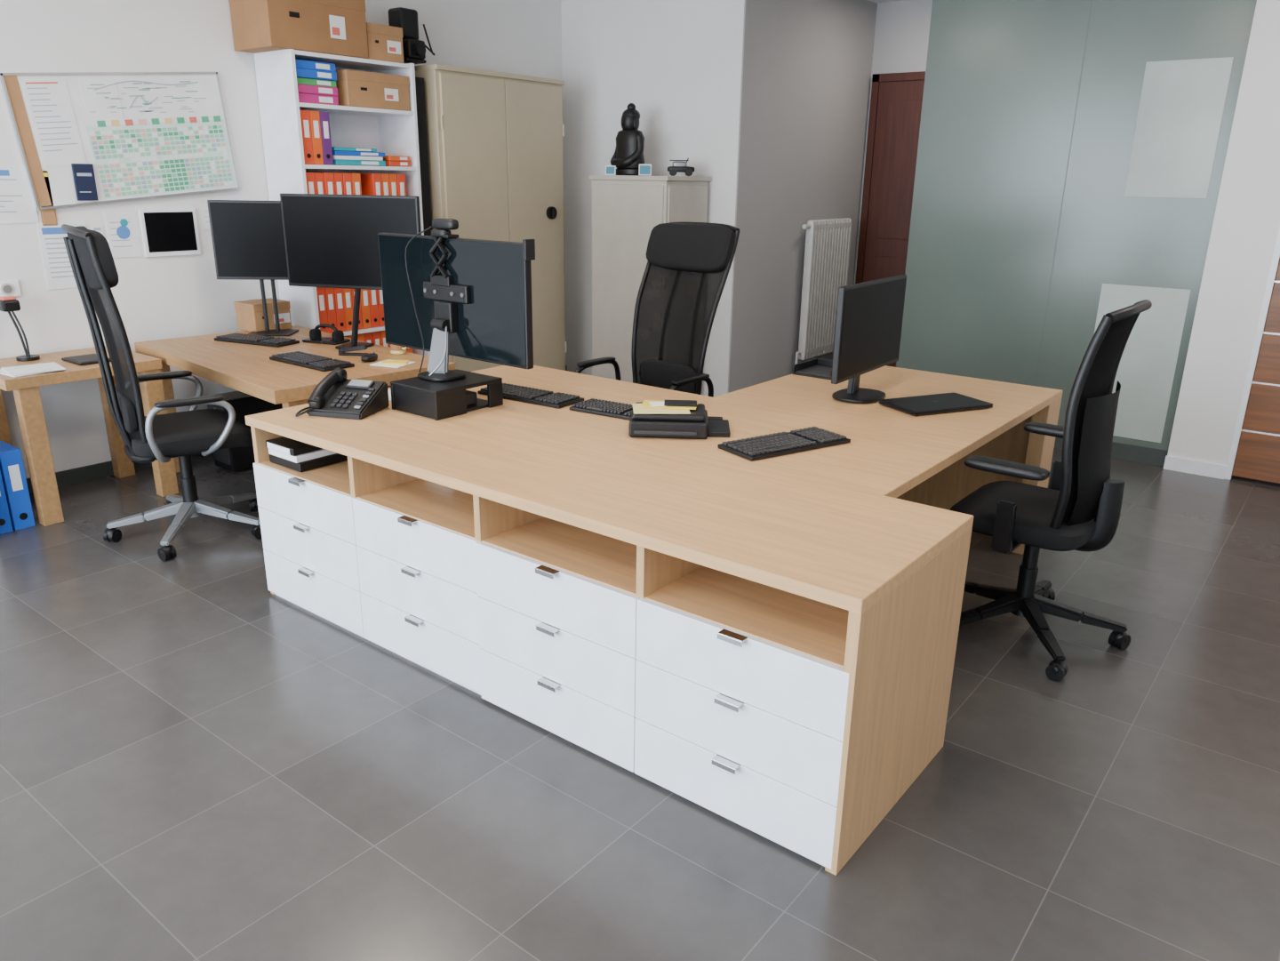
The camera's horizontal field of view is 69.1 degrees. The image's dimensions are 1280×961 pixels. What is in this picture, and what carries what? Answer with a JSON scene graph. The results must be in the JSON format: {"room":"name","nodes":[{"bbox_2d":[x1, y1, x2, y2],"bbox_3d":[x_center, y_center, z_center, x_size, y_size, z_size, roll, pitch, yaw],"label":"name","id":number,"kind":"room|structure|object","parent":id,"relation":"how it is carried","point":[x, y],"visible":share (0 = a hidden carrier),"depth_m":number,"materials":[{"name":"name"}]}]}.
{"room":"office","nodes":[
{"label":"office","id":0,"kind":"room"},
{"bbox_2d":[0,0,561,478],"bbox_3d":[-3.471,-1.277,4.142,0.100,3.000,9.150,14,22,36],"label":"wall","id":1,"kind":"structure","parent":0,"point":[164,297],"depth_m":5.06,"materials":[{"name":"white paint"}]},
{"bbox_2d":[0,280,21,296],"bbox_3d":[-3.135,-0.948,4.601,0.022,0.080,0.120,14,22,36],"label":"wall socket","id":2,"kind":"object","parent":1,"relation":"attached to","point":[8,287],"visible":0.98,"depth_m":4.61,"materials":[{"name":"white paint"}]},
{"bbox_2d":[0,165,39,223],"bbox_3d":[-3.151,-1.367,4.450,0.004,0.270,0.450,14,22,36],"label":"notice sheet","id":3,"kind":"object","parent":1,"relation":"attached to","point":[17,203],"visible":1,"depth_m":4.56,"materials":[{"name":"paper"}]},
{"bbox_2d":[40,170,57,225],"bbox_3d":[-2.978,-1.417,4.658,0.014,0.268,0.068,14,22,36],"label":"strip","id":4,"kind":"object","parent":1,"relation":"attached to","point":[48,216],"visible":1,"depth_m":4.67,"materials":[{"name":"paper"}]},
{"bbox_2d":[36,221,86,289],"bbox_3d":[-2.951,-1.159,4.791,0.004,0.330,0.230,14,22,36],"label":"notice sheet","id":5,"kind":"object","parent":1,"relation":"attached to","point":[59,272],"visible":0.66,"depth_m":4.75,"materials":[{"name":"paper"}]},
{"bbox_2d":[92,224,103,235],"bbox_3d":[-2.846,-1.266,4.896,0.004,0.150,0.050,14,22,36],"label":"notice sheet","id":6,"kind":"object","parent":1,"relation":"attached to","point":[97,228],"visible":0.39,"depth_m":4.88,"materials":[{"name":"paper"}]},
{"bbox_2d":[0,72,241,209],"bbox_3d":[-2.680,-1.813,4.909,0.030,0.723,1.142,14,22,36],"label":"whiteboard","id":7,"kind":"object","parent":1,"relation":"attached to","point":[144,135],"visible":1,"depth_m":4.87,"materials":[{"name":"plastic"}]},
{"bbox_2d":[71,163,98,200],"bbox_3d":[-2.852,-1.531,4.772,0.031,0.180,0.100,14,22,36],"label":"booklet","id":8,"kind":"object","parent":7,"relation":"attached to","point":[84,176],"visible":1,"depth_m":4.76,"materials":[{"name":"blue paper"}]},
{"bbox_2d":[104,210,142,257],"bbox_3d":[-2.768,-1.319,4.983,0.004,0.240,0.160,14,22,36],"label":"notice sheet","id":9,"kind":"object","parent":1,"relation":"attached to","point":[130,246],"visible":0.98,"depth_m":4.98,"materials":[{"name":"paper"}]},
{"bbox_2d":[116,218,129,239],"bbox_3d":[-2.765,-1.345,4.972,0.001,0.105,0.070,14,22,36],"label":"sticker","id":10,"kind":"object","parent":9,"relation":"attached to","point":[123,231],"visible":1,"depth_m":4.97,"materials":[{"name":"blue paper"}]},
{"bbox_2d":[137,208,200,256],"bbox_3d":[-2.608,-1.377,5.166,0.018,0.250,0.310,14,22,36],"label":"framed panel","id":11,"kind":"object","parent":1,"relation":"attached to","point":[164,232],"visible":1,"depth_m":5.15,"materials":[{"name":"white paint"}]},
{"bbox_2d":[200,206,210,229],"bbox_3d":[-2.443,-1.514,5.354,0.004,0.130,0.170,14,22,36],"label":"notice sheet","id":12,"kind":"object","parent":1,"relation":"attached to","point":[204,213],"visible":0.36,"depth_m":5.30,"materials":[{"name":"paper"}]},
{"bbox_2d":[25,365,567,493],"bbox_3d":[-3.421,0.114,4.590,0.015,0.080,9.030,14,22,36],"label":"baseboard","id":13,"kind":"structure","parent":1,"relation":"attached to","point":[99,470],"depth_m":5.07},
{"bbox_2d":[0,448,1279,960],"bbox_3d":[0.381,0.775,3.017,8.300,0.100,11.250,14,22,36],"label":"floor","id":14,"kind":"structure","parent":0,"point":[198,763],"depth_m":2.56,"materials":[{"name":"grey tile"}]},
{"bbox_2d":[0,470,13,534],"bbox_3d":[-3.068,0.049,4.353,0.282,0.360,0.080,14,22,36],"label":"ring binder","id":15,"kind":"object","parent":14,"relation":"on","point":[5,523],"visible":1,"depth_m":4.31,"materials":[{"name":"plastic"}]},
{"bbox_2d":[0,440,35,530],"bbox_3d":[-3.011,0.018,4.419,0.282,0.380,0.085,14,22,36],"label":"ring binder","id":16,"kind":"object","parent":14,"relation":"on","point":[12,468],"visible":0.98,"depth_m":4.33,"materials":[{"name":"plastic"}]},
{"bbox_2d":[0,345,178,526],"bbox_3d":[-2.861,-0.249,4.702,0.580,0.715,0.700,14,22,36],"label":"side table","id":17,"kind":"object","parent":14,"relation":"on","point":[26,388],"visible":0.73,"depth_m":4.45,"materials":[{"name":"brown wood"}]},
{"bbox_2d":[0,296,39,360],"bbox_3d":[-3.052,-0.749,4.576,0.135,0.305,0.110,14,22,36],"label":"desk lamp","id":18,"kind":"object","parent":17,"relation":"on","point":[8,304],"visible":1,"depth_m":4.56,"materials":[{"name":"black plastic"}]},
{"bbox_2d":[0,361,65,377],"bbox_3d":[-2.856,-0.521,4.362,0.255,0.012,0.265,14,22,36],"label":"paper sheets","id":19,"kind":"object","parent":17,"relation":"on","point":[20,371],"visible":1,"depth_m":4.33,"materials":[{"name":"white paper"}]},
{"bbox_2d":[61,353,111,365],"bbox_3d":[-2.737,-0.601,4.610,0.220,0.014,0.160,14,22,36],"label":"tablet","id":20,"kind":"object","parent":17,"relation":"on","point":[90,358],"visible":0.76,"depth_m":4.57,"materials":[{"name":"black plastic"}]},
{"bbox_2d":[61,224,262,561],"bbox_3d":[-2.111,-0.426,4.177,0.713,1.399,0.718,-12,22,-34],"label":"chair","id":21,"kind":"object","parent":14,"relation":"on","point":[150,437],"visible":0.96,"depth_m":4.01,"materials":[{"name":"black leather"}]},
{"bbox_2d":[207,390,282,471],"bbox_3d":[-2.227,-0.310,5.380,0.200,0.410,0.450,14,22,36],"label":"computer tower","id":22,"kind":"object","parent":14,"relation":"on","point":[235,459],"visible":0.38,"depth_m":5.24,"materials":[{"name":"black plastic"}]},
{"bbox_2d":[134,325,455,472],"bbox_3d":[-1.817,-0.307,4.888,1.620,0.740,0.920,17,24,41],"label":"wooden desk","id":23,"kind":"object","parent":14,"relation":"on","point":[248,369],"visible":0.41,"depth_m":4.53,"materials":[{"name":"brown wood"}]},
{"bbox_2d":[207,200,298,335],"bbox_3d":[-2.092,-1.186,5.199,0.490,0.730,0.190,0,18,-4],"label":"monitor","id":24,"kind":"object","parent":23,"relation":"on","point":[248,238],"visible":0.79,"depth_m":5.07,"materials":[{"name":"black plastic"}]},
{"bbox_2d":[214,332,299,347],"bbox_3d":[-2.081,-0.764,5.045,0.460,0.023,0.160,9,20,23],"label":"keyboard","id":25,"kind":"object","parent":23,"relation":"on","point":[237,338],"visible":1,"depth_m":5.00,"materials":[{"name":"black plastic"}]},
{"bbox_2d":[233,297,291,331],"bbox_3d":[-2.198,-0.966,5.431,0.207,0.162,0.234,14,22,36],"label":"cardboard box","id":26,"kind":"object","parent":23,"relation":"on","point":[250,316],"visible":0.86,"depth_m":5.36,"materials":[{"name":"cardboard"}]},
{"bbox_2d":[269,351,354,371],"bbox_3d":[-1.591,-0.580,4.500,0.460,0.023,0.170,14,22,36],"label":"keyboard","id":27,"kind":"object","parent":23,"relation":"on","point":[316,362],"visible":1,"depth_m":4.45,"materials":[{"name":"black plastic"}]},
{"bbox_2d":[302,323,350,344],"bbox_3d":[-1.717,-0.802,5.055,0.220,0.099,0.153,7,19,20],"label":"headset","id":28,"kind":"object","parent":23,"relation":"on","point":[315,334],"visible":1,"depth_m":5.04,"materials":[{"name":"black plastic"}]},
{"bbox_2d":[280,192,421,348],"bbox_3d":[-1.439,-1.071,4.800,0.760,0.775,0.160,5,19,13],"label":"monitor","id":29,"kind":"object","parent":23,"relation":"on","point":[332,241],"visible":0.8,"depth_m":4.69,"materials":[{"name":"black plastic"}]},
{"bbox_2d":[338,344,367,355],"bbox_3d":[-1.454,-0.661,4.708,0.141,0.052,0.036,2,18,3],"label":"stapler","id":30,"kind":"object","parent":23,"relation":"on","point":[341,351],"visible":0.91,"depth_m":4.70,"materials":[{"name":"black plastic"}]},
{"bbox_2d":[360,352,377,361],"bbox_3d":[-1.329,-0.608,4.569,0.062,0.040,0.108,6,19,14],"label":"computer mouse","id":31,"kind":"object","parent":23,"relation":"on","point":[371,356],"visible":1,"depth_m":4.54,"materials":[{"name":"black plastic"}]},
{"bbox_2d":[369,359,415,367],"bbox_3d":[-1.197,-0.570,4.505,0.160,0.012,0.150,7,19,20],"label":"notepad","id":32,"kind":"object","parent":23,"relation":"on","point":[395,364],"visible":1,"depth_m":4.47,"materials":[{"name":"paper"}]},
{"bbox_2d":[390,344,406,354],"bbox_3d":[-1.236,-0.706,4.747,0.077,0.120,0.100,-6,19,-21],"label":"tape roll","id":33,"kind":"object","parent":23,"relation":"on","point":[395,349],"visible":0.42,"depth_m":4.74,"materials":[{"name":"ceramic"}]},
{"bbox_2d":[253,48,430,356],"bbox_3d":[-1.822,-1.439,5.893,0.375,2.270,0.850,14,22,36],"label":"bookcase","id":34,"kind":"object","parent":14,"relation":"on","point":[391,132],"visible":0.36,"depth_m":5.57,"materials":[{"name":"white paint"}]},
{"bbox_2d":[228,0,367,58],"bbox_3d":[-1.941,-2.619,5.314,0.382,0.340,0.634,14,22,36],"label":"cardboard box","id":35,"kind":"object","parent":34,"relation":"on","point":[328,27],"visible":0.94,"depth_m":5.17,"materials":[{"name":"cardboard"}]},
{"bbox_2d":[295,59,413,352],"bbox_3d":[-1.804,-1.442,5.867,0.282,2.143,0.765,14,22,36],"label":"binders","id":36,"kind":"object","parent":34,"relation":"in","point":[316,81],"visible":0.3,"depth_m":5.59,"materials":[{"name":"cardboard"}]},
{"bbox_2d":[335,69,409,111],"bbox_3d":[-1.694,-2.384,5.703,0.312,0.200,0.454,14,22,36],"label":"cardboard box","id":37,"kind":"object","parent":34,"relation":"on","point":[361,89],"visible":0.83,"depth_m":5.58,"materials":[{"name":"cardboard"}]},
{"bbox_2d":[366,22,403,63],"bbox_3d":[-1.661,-2.663,5.689,0.347,0.200,0.264,14,22,36],"label":"cardboard box","id":38,"kind":"object","parent":34,"relation":"on","point":[384,42],"visible":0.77,"depth_m":5.59,"materials":[{"name":"cardboard"}]},
{"bbox_2d":[387,7,434,235],"bbox_3d":[-1.476,-1.711,6.213,0.326,2.600,0.167,14,22,36],"label":"stand","id":39,"kind":"object","parent":14,"relation":"on","point":[414,49],"visible":0.38,"depth_m":5.88,"materials":[{"name":"black plastic"}]},
{"bbox_2d":[414,64,567,371],"bbox_3d":[-1.070,-1.716,6.760,0.425,2.280,1.198,14,22,36],"label":"storage cabinet","id":40,"kind":"object","parent":14,"relation":"on","point":[495,139],"visible":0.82,"depth_m":6.48,"materials":[{"name":"beige metal"}]},
{"bbox_2d":[589,175,711,383],"bbox_3d":[0.059,-1.399,6.887,0.700,1.630,0.532,14,22,36],"label":"cupboard","id":41,"kind":"object","parent":14,"relation":"on","point":[626,209],"visible":0.47,"depth_m":6.62,"materials":[{"name":"beige metal"}]},
{"bbox_2d":[605,165,615,175],"bbox_3d":[-0.207,-2.193,6.575,0.075,0.065,0.054,3,18,8],"label":"photo frame","id":42,"kind":"object","parent":41,"relation":"on","point":[610,170],"visible":1,"depth_m":6.55,"materials":[{"name":"white paint"}]},
{"bbox_2d":[610,103,644,175],"bbox_3d":[-0.081,-2.423,6.607,0.220,0.485,0.307,-12,22,-35],"label":"statue","id":43,"kind":"object","parent":41,"relation":"on","point":[628,156],"visible":0.98,"depth_m":6.54,"materials":[{"name":"black stone"}]},
{"bbox_2d":[638,164,651,175],"bbox_3d":[0.038,-2.151,6.440,0.090,0.075,0.054,3,18,8],"label":"photo frame","id":44,"kind":"object","parent":41,"relation":"on","point":[645,170],"visible":1,"depth_m":6.42,"materials":[{"name":"white paint"}]},
{"bbox_2d":[667,158,694,175],"bbox_3d":[0.286,-2.184,6.476,0.190,0.122,0.082,0,18,-2],"label":"toy car","id":45,"kind":"object","parent":41,"relation":"on","point":[678,166],"visible":1,"depth_m":6.45,"materials":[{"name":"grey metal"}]},
{"bbox_2d":[244,365,1063,875],"bbox_3d":[0.290,0.057,3.862,2.520,0.740,2.633,14,22,36],"label":"reception desk","id":46,"kind":"object","parent":14,"relation":"on","point":[769,644],"visible":0.96,"depth_m":2.72,"materials":[{"name":"brown wood"}]},
{"bbox_2d":[265,436,347,471],"bbox_3d":[-1.258,-0.125,3.607,0.210,0.090,0.302,14,22,36],"label":"files","id":47,"kind":"object","parent":46,"relation":"on","point":[291,453],"visible":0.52,"depth_m":3.50,"materials":[{"name":"black plastic"}]},
{"bbox_2d":[295,368,389,419],"bbox_3d":[-1.157,-0.336,3.566,0.286,0.150,0.255,5,19,13],"label":"desk phone","id":48,"kind":"object","parent":46,"relation":"on","point":[335,396],"visible":1,"depth_m":3.55,"materials":[{"name":"black plastic"}]},
{"bbox_2d":[388,389,391,400],"bbox_3d":[-0.977,-0.361,3.879,0.229,0.007,0.244,7,19,20],"label":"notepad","id":49,"kind":"object","parent":46,"relation":"on","point":[389,393],"visible":0.02,"depth_m":3.83,"materials":[{"name":"paper"}]},
{"bbox_2d":[390,368,503,420],"bbox_3d":[-0.760,-0.344,3.671,0.270,0.110,0.340,14,22,36],"label":"monitor stand","id":50,"kind":"object","parent":46,"relation":"on","point":[436,400],"visible":0.95,"depth_m":3.57,"materials":[{"name":"black plastic"}]},
{"bbox_2d":[377,218,535,381],"bbox_3d":[-0.795,-0.713,3.649,0.872,0.602,0.228,14,22,36],"label":"monitor","id":51,"kind":"object","parent":50,"relation":"on","point":[444,294],"visible":1,"depth_m":3.65,"materials":[{"name":"black plastic"}]},
{"bbox_2d":[477,383,584,408],"bbox_3d":[-0.456,-0.356,3.863,0.440,0.023,0.170,13,21,32],"label":"keyboard","id":52,"kind":"object","parent":46,"relation":"on","point":[529,395],"visible":0.88,"depth_m":3.81,"materials":[{"name":"black plastic"}]},
{"bbox_2d":[568,398,632,419],"bbox_3d":[-0.085,-0.277,3.636,0.360,0.023,0.160,12,21,30],"label":"keyboard","id":53,"kind":"object","parent":46,"relation":"on","point":[592,405],"visible":0.67,"depth_m":3.63,"materials":[{"name":"black plastic"}]},
{"bbox_2d":[628,399,730,439],"bbox_3d":[0.147,-0.232,3.383,0.360,0.100,0.272,2,18,3],"label":"paper tray","id":54,"kind":"object","parent":46,"relation":"on","point":[667,419],"visible":1,"depth_m":3.28,"materials":[{"name":"black plastic"}]},
{"bbox_2d":[717,426,850,461],"bbox_3d":[0.502,-0.133,3.218,0.450,0.023,0.185,-11,21,-31],"label":"keyboard","id":55,"kind":"object","parent":46,"relation":"on","point":[774,444],"visible":1,"depth_m":3.17,"materials":[{"name":"black plastic"}]},
{"bbox_2d":[792,358,832,379],"bbox_3d":[0.875,-0.533,4.431,0.200,0.045,0.240,14,22,36],"label":"paper tray","id":56,"kind":"object","parent":46,"relation":"on","point":[821,368],"visible":0.72,"depth_m":4.44,"materials":[{"name":"black plastic"}]},
{"bbox_2d":[831,274,906,403],"bbox_3d":[0.933,-0.585,3.874,0.200,0.490,0.650,13,22,34],"label":"monitor","id":57,"kind":"object","parent":46,"relation":"on","point":[869,315],"visible":1,"depth_m":3.81,"materials":[{"name":"black plastic"}]},
{"bbox_2d":[878,392,992,415],"bbox_3d":[1.210,-0.315,3.812,0.400,0.020,0.233,-7,20,-23],"label":"closed laptop","id":58,"kind":"object","parent":46,"relation":"on","point":[916,405],"visible":1,"depth_m":3.77,"materials":[{"name":"black plastic"}]},
{"bbox_2d":[574,221,740,397],"bbox_3d":[0.033,-0.585,4.755,0.716,1.401,0.862,16,23,38],"label":"chair","id":59,"kind":"object","parent":14,"relation":"on","point":[688,266],"visible":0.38,"depth_m":4.83,"materials":[{"name":"black fabric"}]},
{"bbox_2d":[949,299,1151,681],"bbox_3d":[1.446,-0.028,3.338,0.718,1.257,0.729,15,23,37],"label":"office chair","id":60,"kind":"object","parent":14,"relation":"on","point":[1079,509],"visible":0.92,"depth_m":3.16,"materials":[{"name":"black fabric"}]},
{"bbox_2d":[560,0,745,397],"bbox_3d":[0.035,-2.175,7.058,1.650,3.000,0.020,14,22,36],"label":"wall column face","id":61,"kind":"structure","parent":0,"point":[680,62],"depth_m":6.84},
{"bbox_2d":[728,0,877,392],"bbox_3d":[0.650,-2.435,7.883,1.750,3.000,2.100,14,22,36],"label":"wall column","id":62,"kind":"structure","parent":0,"point":[807,64],"depth_m":7.12,"materials":[{"name":"grey paint"}]},
{"bbox_2d":[795,217,851,364],"bbox_3d":[1.504,-1.500,7.762,0.109,1.320,0.771,14,22,36],"label":"radiator","id":63,"kind":"object","parent":62,"relation":"attached to","point":[828,242],"visible":0.91,"depth_m":7.64,"materials":[{"name":"metal"}]},
{"bbox_2d":[868,0,907,3],"bbox_3d":[0.423,-2.172,2.057,8.300,0.100,11.250,14,22,36],"label":"ceiling","id":64,"kind":"structure","parent":0,"point":[873,1],"depth_m":7.51,"materials":[{"name":"paint"}]},
{"bbox_2d":[854,0,932,283],"bbox_3d":[4.532,-1.835,6.211,6.550,3.000,0.100,14,22,36],"label":"wall","id":65,"kind":"structure","parent":0,"point":[902,28],"depth_m":7.57,"materials":[{"name":"grey paint"}]},
{"bbox_2d":[855,71,925,367],"bbox_3d":[2.317,-2.101,7.803,1.020,2.460,0.120,14,22,36],"label":"door","id":66,"kind":"structure","parent":65,"relation":"in","point":[896,100],"depth_m":7.84,"materials":[{"name":"brown wood"}]},
{"bbox_2d":[896,0,1256,466],"bbox_3d":[2.506,-1.688,5.669,1.755,3.000,0.035,14,22,36],"label":"glass wall","id":67,"kind":"structure","parent":0,"point":[1072,154],"depth_m":5.59,"materials":[{"name":"glass"}]},
{"bbox_2d":[1167,0,1279,465],"bbox_3d":[4.606,-1.159,4.138,3.540,3.000,0.140,14,22,36],"label":"wall","id":68,"kind":"structure","parent":0,"point":[1246,221],"depth_m":5.11,"materials":[{"name":"white paint"}]},
{"bbox_2d":[1163,455,1226,479],"bbox_3d":[3.266,-0.078,5.475,0.315,0.080,0.015,14,22,36],"label":"baseboard","id":69,"kind":"structure","parent":68,"relation":"attached to","point":[1171,463],"depth_m":5.47,"materials":[{"name":"white paint"}]},
{"bbox_2d":[1224,225,1279,483],"bbox_3d":[3.784,-0.990,4.793,0.930,2.250,0.130,14,22,36],"label":"door","id":70,"kind":"structure","parent":68,"relation":"in","point":[1254,453],"depth_m":5.21,"materials":[{"name":"brown wood"}]}
]}

